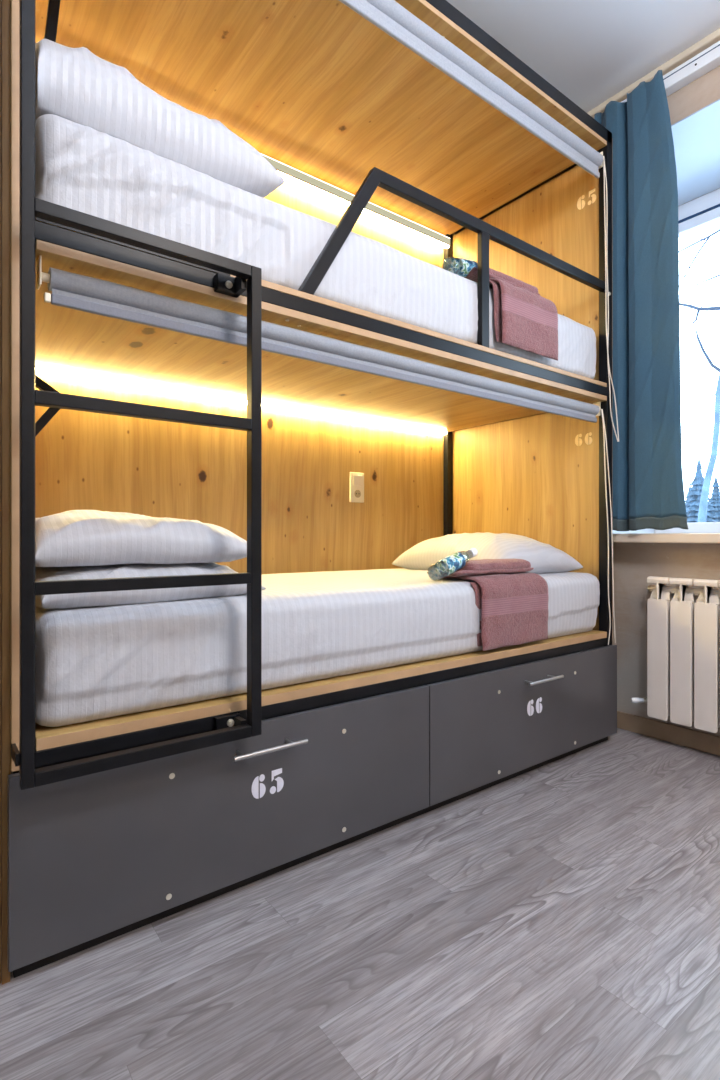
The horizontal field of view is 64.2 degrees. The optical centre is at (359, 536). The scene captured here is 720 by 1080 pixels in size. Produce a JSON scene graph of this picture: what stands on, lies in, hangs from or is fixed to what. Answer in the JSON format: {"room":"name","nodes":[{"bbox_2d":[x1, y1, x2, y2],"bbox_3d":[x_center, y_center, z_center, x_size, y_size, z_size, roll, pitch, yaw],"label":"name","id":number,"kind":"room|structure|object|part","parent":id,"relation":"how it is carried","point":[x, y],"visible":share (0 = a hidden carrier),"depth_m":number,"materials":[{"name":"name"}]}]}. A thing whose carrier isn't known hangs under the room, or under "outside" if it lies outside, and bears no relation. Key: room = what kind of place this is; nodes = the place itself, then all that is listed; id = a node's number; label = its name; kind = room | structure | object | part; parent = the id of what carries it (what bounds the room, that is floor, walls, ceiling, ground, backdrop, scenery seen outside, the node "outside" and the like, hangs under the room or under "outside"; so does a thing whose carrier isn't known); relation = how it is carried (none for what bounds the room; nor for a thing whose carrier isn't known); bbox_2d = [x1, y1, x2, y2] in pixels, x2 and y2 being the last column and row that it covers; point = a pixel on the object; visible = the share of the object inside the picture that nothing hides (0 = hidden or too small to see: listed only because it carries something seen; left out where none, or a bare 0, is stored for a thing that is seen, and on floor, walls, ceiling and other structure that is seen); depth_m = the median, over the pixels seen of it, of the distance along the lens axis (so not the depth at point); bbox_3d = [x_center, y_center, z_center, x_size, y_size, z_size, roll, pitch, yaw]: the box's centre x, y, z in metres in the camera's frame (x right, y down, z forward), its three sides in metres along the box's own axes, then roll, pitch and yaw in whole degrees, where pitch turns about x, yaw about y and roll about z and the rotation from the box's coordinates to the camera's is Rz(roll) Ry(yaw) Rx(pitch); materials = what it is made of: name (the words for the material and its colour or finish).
{"room":"dormitory","nodes":[
{"label":"dormitory","id":0,"kind":"room"},
{"bbox_2d":[0,728,719,1079],"bbox_3d":[0.509,0.890,0.528,4.950,0.060,4.300,0,0,-37],"label":"floor","id":1,"kind":"structure","parent":0,"point":[559,919],"depth_m":1.17,"materials":[{"name":"grey wood"}]},
{"bbox_2d":[0,0,0,983],"bbox_3d":[-1.007,-0.440,1.451,0.084,2.600,0.935,0,0,-37],"label":"panel","id":2,"kind":"object","parent":1,"relation":"on","point":[0,0],"visible":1,"depth_m":1.10,"materials":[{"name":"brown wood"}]},
{"bbox_2d":[1,0,616,983],"bbox_3d":[-0.062,-0.440,2.104,2.208,2.600,1.022,0,0,-37],"label":"bunk bed","id":3,"kind":"object","parent":1,"relation":"on","point":[112,827],"visible":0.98,"depth_m":1.89,"materials":[{"name":"brown wood"}]},
{"bbox_3d":[-0.962,-0.440,1.476,0.014,2.600,0.930,0,0,-37],"label":"panel","id":4,"kind":"part","parent":3,"relation":"part of","materials":[{"name":"brown wood"}]},
{"bbox_3d":[-0.948,-0.643,1.480,0.014,2.193,0.940,0,0,-37],"label":"panel","id":5,"kind":"part","parent":3,"relation":"part of","materials":[{"name":"brown wood"}]},
{"bbox_3d":[-0.473,-0.630,1.250,0.408,0.018,0.001,0,0,-37],"label":"edge plate","id":6,"kind":"part","parent":3,"relation":"part of","materials":[{"name":"black metal"}]},
{"bbox_3d":[-0.231,0.639,1.421,1.096,0.367,0.018,0,0,-37],"label":"drawer","id":7,"kind":"part","parent":3,"relation":"part of","materials":[{"name":"laminate"}]},
{"bbox_3d":[-0.372,-0.083,2.499,2.060,0.960,0.018,0,0,-37],"label":"panel","id":8,"kind":"part","parent":3,"relation":"part of","materials":[{"name":"brown wood"}]},
{"bbox_2d":[35,366,447,433],"bbox_3d":[-0.355,-0.557,2.477,2.058,0.012,0.036,0,0,-37],"label":"light","id":9,"kind":"object","parent":3,"relation":"attached to","point":[43,372],"depth_m":2.30,"materials":[{"name":"yellow plastic"}]},
{"bbox_3d":[-0.221,0.513,1.392,0.197,0.011,0.042,0,0,-37],"label":"handle","id":10,"kind":"part","parent":3,"relation":"part of","materials":[{"name":"metal"}]},
{"bbox_2d":[35,114,595,378],"bbox_3d":[-0.078,-0.765,2.116,2.088,0.254,0.879,0,0,-37],"label":"mattress","id":11,"kind":"object","parent":3,"relation":"on","point":[85,169],"visible":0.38,"depth_m":1.44,"materials":[{"name":"white fabric"}]},
{"bbox_2d":[35,39,284,197],"bbox_3d":[-0.615,-1.006,1.570,0.601,0.235,0.644,0,0,-37],"label":"pillow","id":12,"kind":"object","parent":11,"relation":"on","point":[77,85],"visible":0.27,"depth_m":1.30,"materials":[{"name":"white fabric"}]},
{"bbox_2d":[442,257,476,276],"bbox_3d":[0.376,-0.930,2.009,0.228,0.084,0.058,0,0,-42],"label":"water bottle","id":13,"kind":"object","parent":11,"relation":"on","point":[461,267],"visible":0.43,"depth_m":1.97,"materials":[{"name":"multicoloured plastic"}]},
{"bbox_2d":[489,278,557,360],"bbox_3d":[0.533,-0.782,2.145,0.350,0.245,0.254,0,0,-37],"label":"towel","id":14,"kind":"object","parent":11,"relation":"on","point":[526,320],"visible":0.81,"depth_m":2.03,"materials":[{"name":"pink fabric"}]},
{"bbox_2d":[464,267,539,294],"bbox_3d":[0.497,-0.926,2.131,0.375,0.057,0.146,0,0,-37],"label":"folded towel","id":15,"kind":"object","parent":14,"relation":"on","point":[472,275],"visible":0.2,"depth_m":2.06,"materials":[{"name":"pink fabric"}]},
{"bbox_2d":[35,568,599,726],"bbox_3d":[-0.071,0.272,2.111,2.088,0.252,0.876,0,0,-37],"label":"mattress","id":16,"kind":"object","parent":3,"relation":"on","point":[93,662],"visible":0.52,"depth_m":1.45,"materials":[{"name":"white fabric"}]},
{"bbox_2d":[35,563,266,608],"bbox_3d":[-0.583,0.104,1.507,0.523,0.100,0.489,0,0,-37],"label":"pillow","id":17,"kind":"object","parent":16,"relation":"on","point":[72,600],"visible":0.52,"depth_m":1.32,"materials":[{"name":"white fabric"}]},
{"bbox_2d":[35,510,246,566],"bbox_3d":[-0.604,0.000,1.516,0.538,0.133,0.480,0,0,-37],"label":"pillow","id":18,"kind":"object","parent":17,"relation":"on","point":[71,537],"visible":0.81,"depth_m":1.33,"materials":[{"name":"white fabric"}]},
{"bbox_2d":[427,548,477,580],"bbox_3d":[0.320,0.093,1.947,0.234,0.106,0.058,0,0,-42],"label":"water bottle","id":19,"kind":"object","parent":16,"relation":"on","point":[448,565],"visible":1,"depth_m":1.91,"materials":[{"name":"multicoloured plastic"}]},
{"bbox_2d":[392,532,582,573],"bbox_3d":[0.546,0.068,2.578,0.490,0.171,0.700,0,0,-33],"label":"pillow","id":20,"kind":"object","parent":16,"relation":"on","point":[544,558],"visible":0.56,"depth_m":2.38,"materials":[{"name":"white fabric"}]},
{"bbox_2d":[444,572,548,650],"bbox_3d":[0.478,0.258,2.109,0.390,0.248,0.244,0,0,-37],"label":"towel","id":21,"kind":"object","parent":16,"relation":"on","point":[514,607],"visible":0.8,"depth_m":2.00,"materials":[{"name":"pink fabric"}]},
{"bbox_2d":[427,559,533,576],"bbox_3d":[0.445,0.113,2.091,0.418,0.056,0.146,0,0,-37],"label":"folded towel","id":22,"kind":"object","parent":21,"relation":"on","point":[482,566],"visible":0.88,"depth_m":2.04,"materials":[{"name":"pink fabric"}]},
{"bbox_3d":[0.178,-0.602,1.764,2.118,0.037,0.030,0,0,-37],"label":"rail","id":23,"kind":"part","parent":3,"relation":"part of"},
{"bbox_3d":[0.178,0.439,1.764,2.118,0.032,0.030,0,0,-37],"label":"rail","id":24,"kind":"part","parent":3,"relation":"part of","materials":[{"name":"brown wood"}]},
{"bbox_2d":[37,255,615,644],"bbox_3d":[0.208,-0.060,1.796,2.135,1.020,0.080,0,0,-37],"label":"roller blind","id":25,"kind":"object","parent":3,"relation":"attached to","point":[69,290],"visible":0.98,"depth_m":1.50,"materials":[{"name":"grey fabric"}]},
{"bbox_3d":[1.018,-0.040,2.386,0.033,0.981,0.031,0,0,-17],"label":"cord","id":26,"kind":"part","parent":25,"relation":"part of","materials":[{"name":"white plastic"}]},
{"bbox_3d":[1.045,-0.040,2.399,0.071,0.981,0.023,0,0,-16],"label":"cord","id":27,"kind":"part","parent":25,"relation":"part of","materials":[{"name":"white plastic"}]},
{"bbox_3d":[-0.372,-1.133,2.499,2.060,0.990,0.018,0,0,-37],"label":"panel","id":28,"kind":"part","parent":3,"relation":"part of","materials":[{"name":"brown wood"}]},
{"bbox_2d":[260,153,449,247],"bbox_3d":[-0.351,-1.573,2.471,2.058,0.046,0.050,0,0,-37],"label":"light","id":29,"kind":"object","parent":3,"relation":"attached to","point":[297,181],"depth_m":2.72,"materials":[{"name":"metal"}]},
{"bbox_2d":[349,472,363,502],"bbox_3d":[-0.014,-0.234,2.751,0.082,0.143,0.015,0,0,-37],"label":"light switch","id":30,"kind":"object","parent":3,"relation":"attached to","point":[356,480],"visible":1,"depth_m":2.74,"materials":[{"name":"beige plastic"}]},
{"bbox_2d":[353,489,361,498],"bbox_3d":[-0.012,-0.203,2.747,0.050,0.050,0.002,0,0,-37],"label":"socket","id":31,"kind":"object","parent":30,"relation":"attached to","point":[357,493],"depth_m":2.75,"materials":[{"name":"beige plastic"}]},
{"bbox_3d":[0.475,-0.418,3.120,0.040,2.557,0.040,0,0,-37],"label":"post","id":32,"kind":"part","parent":3,"relation":"part of","materials":[{"name":"black metal"}]},
{"bbox_3d":[0.429,-0.850,1.955,1.486,0.422,0.022,0,0,-37],"label":"guard rail","id":33,"kind":"part","parent":3,"relation":"part of","materials":[{"name":"black metal"}]},
{"bbox_2d":[339,0,618,441],"bbox_3d":[0.209,-1.002,1.790,2.129,1.216,0.088,0,0,-37],"label":"roller blind","id":34,"kind":"object","parent":3,"relation":"attached to","point":[389,16],"visible":1,"depth_m":1.94,"materials":[{"name":"grey fabric"}]},
{"bbox_3d":[1.046,-0.987,2.387,0.071,1.186,0.017,0,0,-11],"label":"cord","id":35,"kind":"part","parent":34,"relation":"part of","materials":[{"name":"white plastic"}]},
{"bbox_3d":[1.042,-0.988,2.393,0.081,1.185,0.025,0,0,-24],"label":"cord","id":36,"kind":"part","parent":34,"relation":"part of","materials":[{"name":"white plastic"}]},
{"bbox_3d":[0.194,-1.671,1.777,2.159,0.051,0.030,0,0,-37],"label":"rail","id":37,"kind":"part","parent":3,"relation":"part of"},
{"bbox_3d":[0.639,0.639,2.082,1.084,0.367,0.018,0,0,-37],"label":"drawer","id":38,"kind":"part","parent":3,"relation":"part of","materials":[{"name":"laminate"}]},
{"bbox_3d":[0.783,-0.615,2.802,0.018,2.150,0.930,0,0,-37],"label":"panel","id":39,"kind":"part","parent":3,"relation":"part of","materials":[{"name":"brown wood"}]},
{"bbox_3d":[0.771,-0.615,2.782,0.018,2.025,0.854,0,0,-37],"label":"panel","id":40,"kind":"part","parent":3,"relation":"part of","materials":[{"name":"brown wood"}]},
{"bbox_3d":[0.765,-1.671,2.777,0.039,0.051,0.857,0,0,-37],"label":"rail","id":41,"kind":"part","parent":3,"relation":"part of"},
{"bbox_3d":[0.655,0.513,2.057,0.197,0.011,0.042,0,0,-37],"label":"handle","id":42,"kind":"part","parent":3,"relation":"part of","materials":[{"name":"metal"}]},
{"bbox_3d":[1.035,-0.439,2.421,0.041,2.516,0.038,0,0,-37],"label":"post","id":43,"kind":"part","parent":3,"relation":"part of","materials":[{"name":"black metal"}]},
{"bbox_2d":[446,0,719,112],"bbox_3d":[0.509,-2.002,0.528,4.950,0.060,4.300,0,0,-37],"label":"ceiling","id":44,"kind":"structure","parent":0,"point":[590,51],"depth_m":2.25,"materials":[{"name":"white paint"}]},
{"bbox_2d":[612,529,719,735],"bbox_3d":[2.197,-0.556,1.810,0.711,2.832,4.300,0,0,-37],"label":"wall","id":45,"kind":"structure","parent":0,"point":[633,563],"depth_m":2.51,"materials":[{"name":"paint"}]},
{"bbox_2d":[587,28,719,117],"bbox_3d":[1.900,-1.957,1.585,0.035,0.030,4.300,0,0,-37],"label":"trim","id":46,"kind":"structure","parent":45,"relation":"attached to","point":[714,37],"depth_m":2.38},
{"bbox_2d":[612,99,719,532],"bbox_3d":[1.897,-0.845,2.141,0.629,1.750,1.890,0,0,-37],"label":"window frame","id":47,"kind":"structure","parent":45,"relation":"attached to","point":[696,137],"depth_m":2.57,"materials":[{"name":"white plastic"}]},
{"bbox_2d":[613,188,719,543],"bbox_3d":[1.891,-0.843,2.130,0.791,1.742,2.000,0,0,-37],"label":"window","id":48,"kind":"structure","parent":45,"relation":"in","point":[702,212],"depth_m":2.86,"materials":[{"name":"white plastic"}]},
{"bbox_3d":[1.867,0.008,2.112,0.731,0.040,2.000,0,0,-37],"label":"sill","id":49,"kind":"part","parent":48,"relation":"part of","materials":[{"name":"plastic"}]},
{"bbox_3d":[2.175,-0.892,2.353,0.070,1.644,1.878,0,0,-37],"label":"frame","id":50,"kind":"part","parent":48,"relation":"part of","materials":[{"name":"white plastic"}]},
{"bbox_3d":[2.165,-1.596,2.345,0.054,0.052,1.750,0,0,-37],"label":"sash","id":51,"kind":"part","parent":48,"relation":"part of","materials":[{"name":"white plastic"}]},
{"bbox_2d":[617,711,719,755],"bbox_3d":[1.909,0.823,1.592,0.012,0.075,4.300,0,0,-37],"label":"baseboard","id":52,"kind":"structure","parent":45,"relation":"attached to","point":[705,742],"depth_m":2.39,"materials":[{"name":"brown wood"}]},
{"bbox_2d":[631,576,719,732],"bbox_3d":[1.367,0.456,2.224,0.108,0.578,0.620,0,0,-37],"label":"radiator","id":53,"kind":"object","parent":45,"relation":"attached to","point":[683,627],"visible":1,"depth_m":2.26,"materials":[{"name":"white metal"}]},
{"bbox_2d":[647,576,671,598],"bbox_3d":[1.239,0.212,2.362,0.070,0.091,0.083,0,0,-37],"label":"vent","id":54,"kind":"object","parent":53,"relation":"attached to","point":[660,590],"depth_m":2.35,"materials":[{"name":"white metal"}]},
{"bbox_2d":[670,578,694,600],"bbox_3d":[1.293,0.212,2.290,0.070,0.091,0.083,0,0,-37],"label":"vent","id":55,"kind":"object","parent":53,"relation":"attached to","point":[683,592],"depth_m":2.28,"materials":[{"name":"white metal"}]},
{"bbox_2d":[694,579,719,603],"bbox_3d":[1.348,0.212,2.218,0.070,0.091,0.083,0,0,-37],"label":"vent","id":56,"kind":"object","parent":53,"relation":"attached to","point":[707,595],"depth_m":2.21,"materials":[{"name":"white metal"}]},
{"bbox_2d":[667,66,719,204],"bbox_3d":[1.928,-1.846,2.165,0.711,0.252,1.890,0,0,-37],"label":"lintel","id":57,"kind":"object","parent":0,"point":[704,90],"depth_m":2.33,"materials":[{"name":"beige paint"}]},
{"bbox_2d":[622,41,719,101],"bbox_3d":[1.711,-1.877,1.818,0.052,0.062,2.300,0,0,-37],"label":"rail","id":58,"kind":"object","parent":57,"relation":"attached to","point":[708,59],"visible":0.37,"depth_m":2.30,"materials":[{"name":"white plastic"}]},
{"bbox_2d":[594,70,687,530],"bbox_3d":[1.174,-0.959,2.424,0.075,1.881,0.407,0,0,-37],"label":"curtain","id":59,"kind":"object","parent":58,"relation":"hanging from","point":[648,487],"visible":0.73,"depth_m":2.38,"materials":[{"name":"teal fabric"}]},
{"label":"outside","id":60,"kind":"structure","parent":0,"visible":0},
{"bbox_3d":[36.498,2.410,29.321,86.400,0.100,140.000,0,0,-37],"label":"ground","id":61,"kind":"structure","parent":60,"visible":0},
{"bbox_2d":[685,485,690,513],"bbox_3d":[17.893,-0.371,31.098,2.214,5.462,2.322,0,0,-37],"label":"fir tree","id":62,"kind":"object","parent":61,"relation":"on","point":[687,502],"visible":0.12,"depth_m":31.01,"materials":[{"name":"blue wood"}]},
{"bbox_2d":[679,229,719,521],"bbox_3d":[5.495,-1.252,9.391,0.275,9.100,1.447,0,0,-37],"label":"birch tree","id":63,"kind":"object","parent":61,"relation":"on","point":[702,515],"visible":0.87,"depth_m":9.17,"materials":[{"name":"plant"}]},
{"bbox_2d":[685,457,717,522],"bbox_3d":[13.231,-0.462,22.332,2.562,5.645,2.262,0,0,-37],"label":"fir tree","id":64,"kind":"object","parent":61,"relation":"on","point":[697,483],"visible":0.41,"depth_m":22.17,"materials":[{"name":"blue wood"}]},
{"bbox_2d":[708,475,719,521],"bbox_3d":[20.406,-0.697,32.863,2.597,6.115,2.528,0,0,-37],"label":"fir tree","id":65,"kind":"object","parent":61,"relation":"on","point":[715,497],"visible":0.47,"depth_m":32.59,"materials":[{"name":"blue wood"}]}
]}

